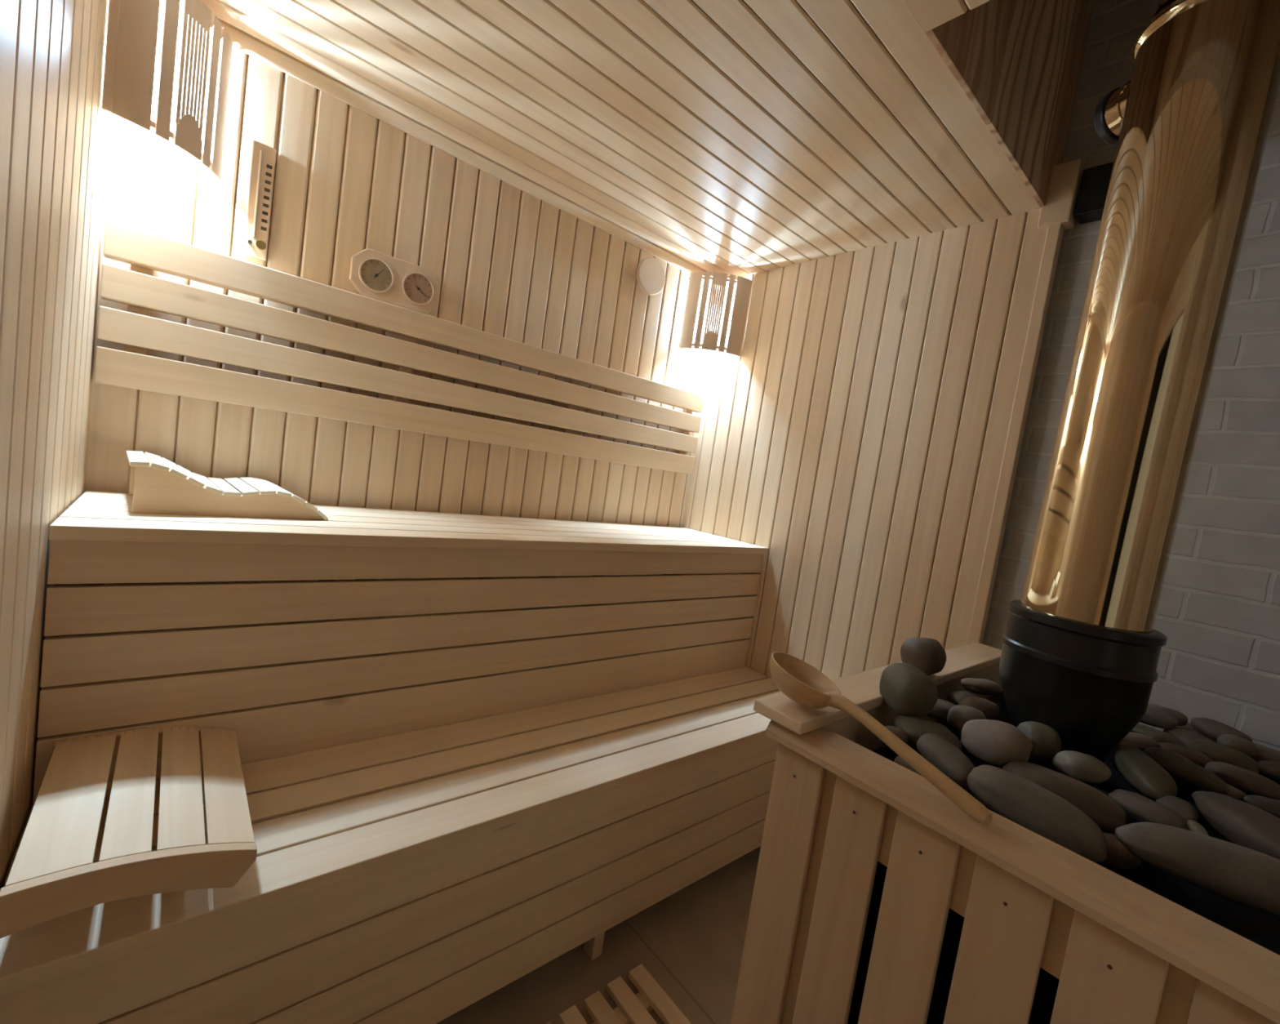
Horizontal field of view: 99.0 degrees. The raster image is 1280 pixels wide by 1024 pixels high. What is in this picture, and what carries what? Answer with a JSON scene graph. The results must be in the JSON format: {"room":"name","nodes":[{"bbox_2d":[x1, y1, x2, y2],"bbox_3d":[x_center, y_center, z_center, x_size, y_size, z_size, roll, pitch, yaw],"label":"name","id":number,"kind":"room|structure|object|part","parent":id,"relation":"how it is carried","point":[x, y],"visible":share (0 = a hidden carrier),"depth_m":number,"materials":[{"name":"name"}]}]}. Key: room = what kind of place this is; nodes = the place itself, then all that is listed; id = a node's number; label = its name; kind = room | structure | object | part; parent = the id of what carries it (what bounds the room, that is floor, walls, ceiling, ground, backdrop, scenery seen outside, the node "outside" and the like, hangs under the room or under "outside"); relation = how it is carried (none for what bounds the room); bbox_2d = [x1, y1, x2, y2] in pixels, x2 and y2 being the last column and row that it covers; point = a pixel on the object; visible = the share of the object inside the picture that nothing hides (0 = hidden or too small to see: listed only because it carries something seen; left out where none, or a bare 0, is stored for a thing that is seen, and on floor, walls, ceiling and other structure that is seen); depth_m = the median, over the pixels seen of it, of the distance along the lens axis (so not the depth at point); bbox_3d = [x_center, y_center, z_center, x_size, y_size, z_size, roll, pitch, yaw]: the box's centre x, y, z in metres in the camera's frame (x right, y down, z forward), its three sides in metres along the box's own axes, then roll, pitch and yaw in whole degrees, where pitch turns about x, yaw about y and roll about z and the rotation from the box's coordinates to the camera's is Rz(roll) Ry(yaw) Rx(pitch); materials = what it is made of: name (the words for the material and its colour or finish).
{"room":"spa","nodes":[
{"label":"spa","id":0,"kind":"room"},
{"bbox_2d":[0,0,111,889],"bbox_3d":[-0.540,0.068,0.353,0.040,2.172,2.450,5,6,-41],"label":"wall","id":1,"kind":"structure","parent":0,"point":[55,129],"depth_m":0.80,"materials":[{"name":"beige wood"}]},
{"bbox_2d":[84,17,716,632],"bbox_3d":[-0.547,-0.053,1.970,2.040,2.172,0.040,5,6,-41],"label":"wall","id":2,"kind":"structure","parent":0,"point":[506,261],"depth_m":1.65,"materials":[{"name":"beige wood"}]},
{"bbox_2d":[101,0,232,182],"bbox_3d":[-1.041,-0.973,1.215,0.205,0.325,0.206,5,6,-41],"label":"lamp","id":3,"kind":"object","parent":2,"relation":"attached to","point":[134,64],"visible":1,"depth_m":1.17,"materials":[{"name":"brown wood"}]},
{"bbox_3d":[-1.094,-0.996,1.218,0.056,0.095,0.056,5,6,-41],"label":"bulb","id":4,"kind":"part","parent":3,"relation":"part of","materials":[{"name":"white glass"}]},
{"bbox_3d":[-1.039,-0.827,1.224,0.050,0.012,0.270,9,4,4],"label":"shade rail","id":5,"kind":"part","parent":3,"relation":"part of","materials":[{"name":"brown wood"}]},
{"bbox_3d":[-0.992,-0.965,1.212,0.007,0.325,0.063,9,4,4],"label":"panel","id":6,"kind":"part","parent":3,"relation":"part of","materials":[{"name":"brown wood"}]},
{"bbox_2d":[242,139,276,260],"bbox_3d":[-0.982,-0.802,1.412,0.050,0.283,0.023,5,6,-41],"label":"gauge","id":7,"kind":"object","parent":2,"relation":"attached to","point":[263,159],"visible":1,"depth_m":1.41,"materials":[{"name":"brown wood"}]},
{"bbox_2d":[348,248,440,314],"bbox_3d":[-0.731,-0.690,1.645,0.254,0.136,0.024,5,6,-41],"label":"sauna thermometer hygrometer","id":8,"kind":"object","parent":2,"relation":"attached to","point":[375,274],"visible":0.98,"depth_m":1.63,"materials":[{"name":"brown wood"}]},
{"bbox_2d":[93,220,704,474],"bbox_3d":[-0.489,-0.414,1.884,1.959,0.360,0.055,5,6,-41],"label":"backrest","id":9,"kind":"object","parent":2,"relation":"attached to","point":[143,292],"visible":1,"depth_m":1.56,"materials":[{"name":"brown wood"}]},
{"bbox_2d":[211,17,706,274],"bbox_3d":[-0.386,-1.106,1.853,2.000,0.030,0.028,5,6,-41],"label":"trim","id":10,"kind":"structure","parent":2,"relation":"attached to","point":[241,41],"depth_m":1.64,"materials":[{"name":"brown wood"}]},
{"bbox_2d":[635,257,665,295],"bbox_3d":[0.036,-0.957,2.225,0.142,0.142,0.047,5,6,-41],"label":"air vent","id":11,"kind":"object","parent":2,"relation":"attached to","point":[651,275],"visible":1,"depth_m":2.20,"materials":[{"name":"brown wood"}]},
{"bbox_2d":[678,271,751,356],"bbox_3d":[0.324,-0.860,2.390,0.205,0.325,0.206,5,6,-41],"label":"lamp","id":12,"kind":"object","parent":2,"relation":"attached to","point":[717,282],"visible":1,"depth_m":2.35,"materials":[{"name":"brown wood"}]},
{"bbox_3d":[0.301,-0.716,2.377,0.270,0.012,0.050,9,4,4],"label":"shade rail","id":13,"kind":"part","parent":12,"relation":"part of","materials":[{"name":"brown wood"}]},
{"bbox_3d":[0.342,-0.996,2.357,0.270,0.012,0.050,9,4,4],"label":"shade rail","id":14,"kind":"part","parent":12,"relation":"part of","materials":[{"name":"brown wood"}]},
{"bbox_3d":[0.320,-0.857,2.340,0.063,0.325,0.007,9,4,4],"label":"panel","id":15,"kind":"part","parent":12,"relation":"part of","materials":[{"name":"brown wood"}]},
{"bbox_2d":[436,845,760,1023],"bbox_3d":[0.118,1.237,1.139,2.205,0.060,2.530,5,6,-41],"label":"floor","id":16,"kind":"structure","parent":0,"point":[691,941],"depth_m":1.42,"materials":[{"name":"tile"}]},
{"bbox_2d":[0,666,781,1023],"bbox_3d":[-0.224,0.866,1.477,1.993,0.525,0.405,5,6,-41],"label":"bench","id":17,"kind":"object","parent":16,"relation":"on","point":[414,877],"visible":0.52,"depth_m":1.11,"materials":[{"name":"brown wood"}]},
{"bbox_2d":[0,726,257,937],"bbox_3d":[-0.814,0.484,0.903,0.262,0.087,0.406,5,6,-41],"label":"headrest cover","id":18,"kind":"object","parent":17,"relation":"on","point":[53,874],"visible":1,"depth_m":0.82,"materials":[{"name":"brown wood"}]},
{"bbox_3d":[-0.088,0.903,1.409,0.032,0.499,0.040,5,6,-41],"label":"leg","id":19,"kind":"part","parent":17,"relation":"part of","materials":[{"name":"brown wood"}]},
{"bbox_2d":[32,490,768,804],"bbox_3d":[-0.463,0.554,1.785,1.993,1.026,0.489,5,6,-41],"label":"bench","id":20,"kind":"object","parent":16,"relation":"on","point":[286,687],"visible":0.92,"depth_m":1.27,"materials":[{"name":"brown wood"}]},
{"bbox_3d":[-1.214,0.503,1.167,0.035,1.000,0.450,5,6,-41],"label":"frame","id":21,"kind":"part","parent":20,"relation":"part of","materials":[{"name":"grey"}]},
{"bbox_2d":[126,450,328,519],"bbox_3d":[-0.992,-0.063,1.323,0.367,0.106,0.296,4,6,-45],"label":"headrest cover","id":22,"kind":"object","parent":20,"relation":"on","point":[157,485],"visible":1,"depth_m":1.20,"materials":[{"name":"brown wood"}]},
{"bbox_3d":[-0.843,0.533,1.486,0.035,1.000,0.450,5,6,-41],"label":"frame","id":23,"kind":"part","parent":20,"relation":"part of","materials":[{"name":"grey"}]},
{"bbox_3d":[-0.390,0.061,1.746,1.993,0.026,0.484,5,6,-41],"label":"seat","id":24,"kind":"part","parent":20,"relation":"part of","materials":[{"name":"brown wood"}]},
{"bbox_2d":[546,963,691,1023],"bbox_3d":[-0.097,1.164,1.068,0.558,0.032,0.357,5,6,-41],"label":"duckboard","id":25,"kind":"object","parent":16,"relation":"on","point":[632,1008],"visible":1,"depth_m":1.27,"materials":[{"name":"brown wood"}]},
{"bbox_2d":[730,642,1279,1023],"bbox_3d":[0.860,0.866,0.981,1.171,0.910,0.915,5,6,-41],"label":"guard","id":26,"kind":"object","parent":16,"relation":"on","point":[1119,950],"visible":0.82,"depth_m":0.72,"materials":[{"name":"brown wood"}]},
{"bbox_3d":[0.233,0.807,0.911,0.042,0.856,0.098,5,6,-41],"label":"post","id":27,"kind":"part","parent":26,"relation":"part of","materials":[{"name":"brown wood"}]},
{"bbox_2d":[769,651,991,825],"bbox_3d":[0.347,0.314,0.822,0.113,0.089,0.360,5,6,-41],"label":"ladle","id":28,"kind":"object","parent":26,"relation":"on","point":[798,680],"visible":1,"depth_m":0.83,"materials":[{"name":"brown wood"}]},
{"bbox_2d":[769,651,840,708],"bbox_3d":[0.274,0.284,0.910,0.113,0.065,0.127,5,6,-41],"label":"bowl","id":29,"kind":"object","parent":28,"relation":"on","point":[798,680],"depth_m":0.89,"materials":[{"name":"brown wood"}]},
{"bbox_3d":[0.361,0.331,0.767,0.026,0.067,0.257,6,5,-33],"label":"handle","id":30,"kind":"part","parent":28,"relation":"part of","materials":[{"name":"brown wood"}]},
{"bbox_2d":[879,662,937,716],"bbox_3d":[0.497,0.331,1.016,0.089,0.095,0.091,7,4,-19],"label":"stone","id":31,"kind":"object","parent":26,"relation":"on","point":[907,690],"visible":1,"depth_m":0.98,"materials":[{"name":"grey stone"}]},
{"bbox_3d":[0.677,0.439,1.261,1.039,0.118,0.025,5,6,-41],"label":"backing rail","id":32,"kind":"part","parent":26,"relation":"part of","materials":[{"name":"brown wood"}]},
{"bbox_2d":[900,637,946,675],"bbox_3d":[0.618,0.314,1.195,0.087,0.079,0.080,7,5,-23],"label":"stone","id":33,"kind":"object","parent":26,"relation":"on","point":[927,655],"visible":0.85,"depth_m":1.17,"materials":[{"name":"stone"}]},
{"bbox_3d":[0.550,0.496,0.560,0.024,0.102,0.745,5,6,-41],"label":"backing rail","id":34,"kind":"part","parent":26,"relation":"part of","materials":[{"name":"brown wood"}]},
{"bbox_2d":[847,600,1279,1023],"bbox_3d":[0.917,0.776,0.968,1.067,1.106,0.829,5,6,-41],"label":"stove","id":35,"kind":"object","parent":16,"relation":"on","point":[1091,684],"depth_m":0.91,"materials":[{"name":"black"}]},
{"bbox_3d":[0.436,0.389,0.939,0.046,0.040,0.044,11,5,37],"label":"stove stone","id":36,"kind":"part","parent":35,"relation":"part of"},
{"bbox_3d":[0.437,0.412,0.882,0.043,0.035,0.051,7,4,-20],"label":"stove stone","id":37,"kind":"part","parent":35,"relation":"part of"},
{"bbox_3d":[0.505,0.400,0.968,0.114,0.062,0.089,9,4,9],"label":"stove stone","id":38,"kind":"part","parent":35,"relation":"part of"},
{"bbox_3d":[0.594,0.392,1.085,0.122,0.036,0.057,8,4,2],"label":"stove stone","id":39,"kind":"part","parent":35,"relation":"part of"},
{"bbox_3d":[0.494,0.398,0.876,0.058,0.054,0.106,7,4,-17],"label":"stove stone","id":40,"kind":"part","parent":35,"relation":"part of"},
{"bbox_3d":[0.702,0.407,1.184,0.092,0.035,0.051,5,5,-37],"label":"stove stone","id":41,"kind":"part","parent":35,"relation":"part of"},
{"bbox_3d":[0.613,0.391,1.024,0.066,0.049,0.060,7,4,-17],"label":"stove stone","id":42,"kind":"part","parent":35,"relation":"part of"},
{"bbox_3d":[0.677,0.390,1.091,0.080,0.035,0.050,8,4,-8],"label":"stove stone","id":43,"kind":"part","parent":35,"relation":"part of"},
{"bbox_3d":[0.777,0.396,1.242,0.138,0.034,0.052,6,5,-30],"label":"stove stone","id":44,"kind":"part","parent":35,"relation":"part of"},
{"bbox_3d":[0.615,0.401,0.947,0.124,0.070,0.093,6,5,-32],"label":"stove stone","id":45,"kind":"part","parent":35,"relation":"part of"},
{"bbox_3d":[0.552,0.421,0.769,0.088,0.069,0.166,5,6,-42],"label":"stove stone","id":46,"kind":"part","parent":35,"relation":"part of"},
{"bbox_3d":[0.718,0.414,0.989,0.070,0.066,0.065,9,4,4],"label":"stove stone","id":47,"kind":"part","parent":35,"relation":"part of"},
{"bbox_3d":[0.657,0.440,0.853,0.159,0.058,0.071,11,5,35],"label":"stove stone","id":48,"kind":"part","parent":35,"relation":"part of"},
{"bbox_3d":[0.745,0.430,0.922,0.082,0.043,0.058,8,4,-7],"label":"stove stone","id":49,"kind":"part","parent":35,"relation":"part of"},
{"bbox_3d":[0.769,0.480,0.900,0.045,0.032,0.080,6,5,-33],"label":"stove stone","id":50,"kind":"part","parent":35,"relation":"part of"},
{"bbox_3d":[0.927,0.480,1.027,0.091,0.035,0.051,7,5,-23],"label":"stove stone","id":51,"kind":"part","parent":35,"relation":"part of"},
{"bbox_3d":[0.670,0.481,0.780,0.079,0.041,0.054,8,4,-10],"label":"stove stone","id":52,"kind":"part","parent":35,"relation":"part of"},
{"bbox_3d":[0.702,0.497,0.831,0.050,0.042,0.098,5,5,-34],"label":"stove stone","id":53,"kind":"part","parent":35,"relation":"part of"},
{"bbox_3d":[0.999,0.467,1.121,0.155,0.028,0.042,7,4,-17],"label":"stove stone","id":54,"kind":"part","parent":35,"relation":"part of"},
{"bbox_3d":[0.860,0.445,0.933,0.064,0.054,0.111,9,4,6],"label":"stove stone","id":55,"kind":"part","parent":35,"relation":"part of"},
{"bbox_3d":[0.785,0.464,0.841,0.056,0.040,0.099,4,6,-43],"label":"stove stone","id":56,"kind":"part","parent":35,"relation":"part of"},
{"bbox_2d":[1020,0,1279,633],"bbox_3d":[0.970,-0.625,1.014,0.238,1.700,0.271,5,6,-41],"label":"chimney pipe","id":57,"kind":"object","parent":35,"relation":"on","point":[1189,127],"visible":0.98,"depth_m":0.94,"materials":[{"name":"gold metal"}]},
{"bbox_3d":[1.112,0.487,1.176,0.050,0.037,0.099,6,5,-29],"label":"stove stone","id":58,"kind":"part","parent":35,"relation":"part of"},
{"bbox_3d":[1.172,0.470,1.269,0.115,0.041,0.060,11,5,34],"label":"stove stone","id":59,"kind":"part","parent":35,"relation":"part of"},
{"bbox_3d":[1.250,0.486,1.311,0.107,0.039,0.060,9,4,4],"label":"stove stone","id":60,"kind":"part","parent":35,"relation":"part of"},
{"bbox_3d":[0.857,0.474,0.873,0.050,0.032,0.046,12,6,41],"label":"stove stone","id":61,"kind":"part","parent":35,"relation":"part of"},
{"bbox_3d":[1.037,0.489,1.061,0.063,0.040,0.090,11,5,29],"label":"stove stone","id":62,"kind":"part","parent":35,"relation":"part of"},
{"bbox_3d":[1.103,0.497,1.110,0.094,0.039,0.060,10,4,16],"label":"stove stone","id":63,"kind":"part","parent":35,"relation":"part of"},
{"bbox_3d":[0.979,0.462,0.982,0.054,0.041,0.115,5,5,-34],"label":"stove stone","id":64,"kind":"part","parent":35,"relation":"part of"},
{"bbox_3d":[1.224,0.512,1.207,0.069,0.047,0.117,8,4,-6],"label":"stove stone","id":65,"kind":"part","parent":35,"relation":"part of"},
{"bbox_3d":[0.725,0.442,0.673,0.230,0.061,0.078,12,5,21],"label":"stove stone","id":66,"kind":"part","parent":35,"relation":"part of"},
{"bbox_3d":[0.805,0.460,0.787,0.017,0.014,0.050,11,5,28],"label":"stove stone","id":67,"kind":"part","parent":35,"relation":"part of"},
{"bbox_3d":[1.323,0.502,1.247,0.067,0.044,0.097,5,6,-42],"label":"stove stone","id":68,"kind":"part","parent":35,"relation":"part of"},
{"bbox_3d":[1.035,0.501,0.970,0.088,0.034,0.054,8,4,-5],"label":"stove stone","id":69,"kind":"part","parent":35,"relation":"part of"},
{"bbox_3d":[1.194,0.503,1.123,0.072,0.046,0.107,6,5,-28],"label":"stove stone","id":70,"kind":"part","parent":35,"relation":"part of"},
{"bbox_3d":[0.912,0.473,0.796,0.092,0.060,0.167,8,4,-9],"label":"stove stone","id":71,"kind":"part","parent":35,"relation":"part of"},
{"bbox_3d":[1.267,0.495,1.162,0.058,0.039,0.085,12,6,40],"label":"stove stone","id":72,"kind":"part","parent":35,"relation":"part of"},
{"bbox_3d":[1.124,0.499,1.016,0.102,0.040,0.061,11,5,35],"label":"stove stone","id":73,"kind":"part","parent":35,"relation":"part of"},
{"bbox_3d":[1.086,0.508,0.924,0.105,0.034,0.051,9,4,6],"label":"stove stone","id":74,"kind":"part","parent":35,"relation":"part of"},
{"bbox_3d":[1.338,0.527,1.166,0.116,0.049,0.075,11,5,32],"label":"stove stone","id":75,"kind":"part","parent":35,"relation":"part of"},
{"bbox_3d":[1.292,0.525,1.090,0.100,0.040,0.058,9,4,3],"label":"stove stone","id":76,"kind":"part","parent":35,"relation":"part of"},
{"bbox_2d":[201,0,1040,277],"bbox_3d":[0.404,-0.954,0.947,2.035,0.030,2.450,5,6,-41],"label":"ceiling","id":77,"kind":"structure","parent":0,"point":[735,137],"depth_m":1.37,"materials":[{"name":"beige wood"}]},
{"bbox_2d":[681,208,1048,679],"bbox_3d":[0.624,0.107,2.126,0.035,2.172,1.268,5,6,-41],"label":"wall","id":78,"kind":"structure","parent":0,"point":[856,434],"depth_m":1.92,"materials":[{"name":"beige wood"}]},
{"bbox_2d":[966,222,1064,644],"bbox_3d":[1.037,0.194,1.631,0.034,2.192,0.032,5,6,-41],"label":"trim","id":79,"kind":"structure","parent":78,"relation":"attached to","point":[1051,248],"depth_m":1.59,"materials":[{"name":"brown wood"}]},
{"bbox_2d":[1037,158,1085,230],"bbox_3d":[1.200,-0.896,1.557,0.060,0.170,0.075,5,6,-41],"label":"trim","id":80,"kind":"structure","parent":78,"relation":"attached to","point":[1065,180],"depth_m":1.53,"materials":[{"name":"brown wood"}]},
{"bbox_2d":[925,0,1093,207],"bbox_3d":[0.927,-1.206,1.309,0.865,0.629,0.012,5,6,-41],"label":"wall","id":81,"kind":"structure","parent":0,"point":[1018,63],"depth_m":1.35,"materials":[{"name":"brown wood"}]},
{"bbox_2d":[982,0,1279,751],"bbox_3d":[1.121,-0.108,1.720,0.100,2.800,2.450,5,6,-41],"label":"brick wall","id":82,"kind":"structure","parent":0,"point":[1218,612],"depth_m":1.32,"materials":[{"name":"grey brick"}]},
{"bbox_2d":[1074,161,1113,224],"bbox_3d":[1.266,-0.874,1.495,0.063,0.125,0.096,5,6,-41],"label":"vent box","id":83,"kind":"object","parent":82,"relation":"attached to","point":[1095,181],"visible":0.49,"depth_m":1.49,"materials":[{"name":"black metal"}]}
]}

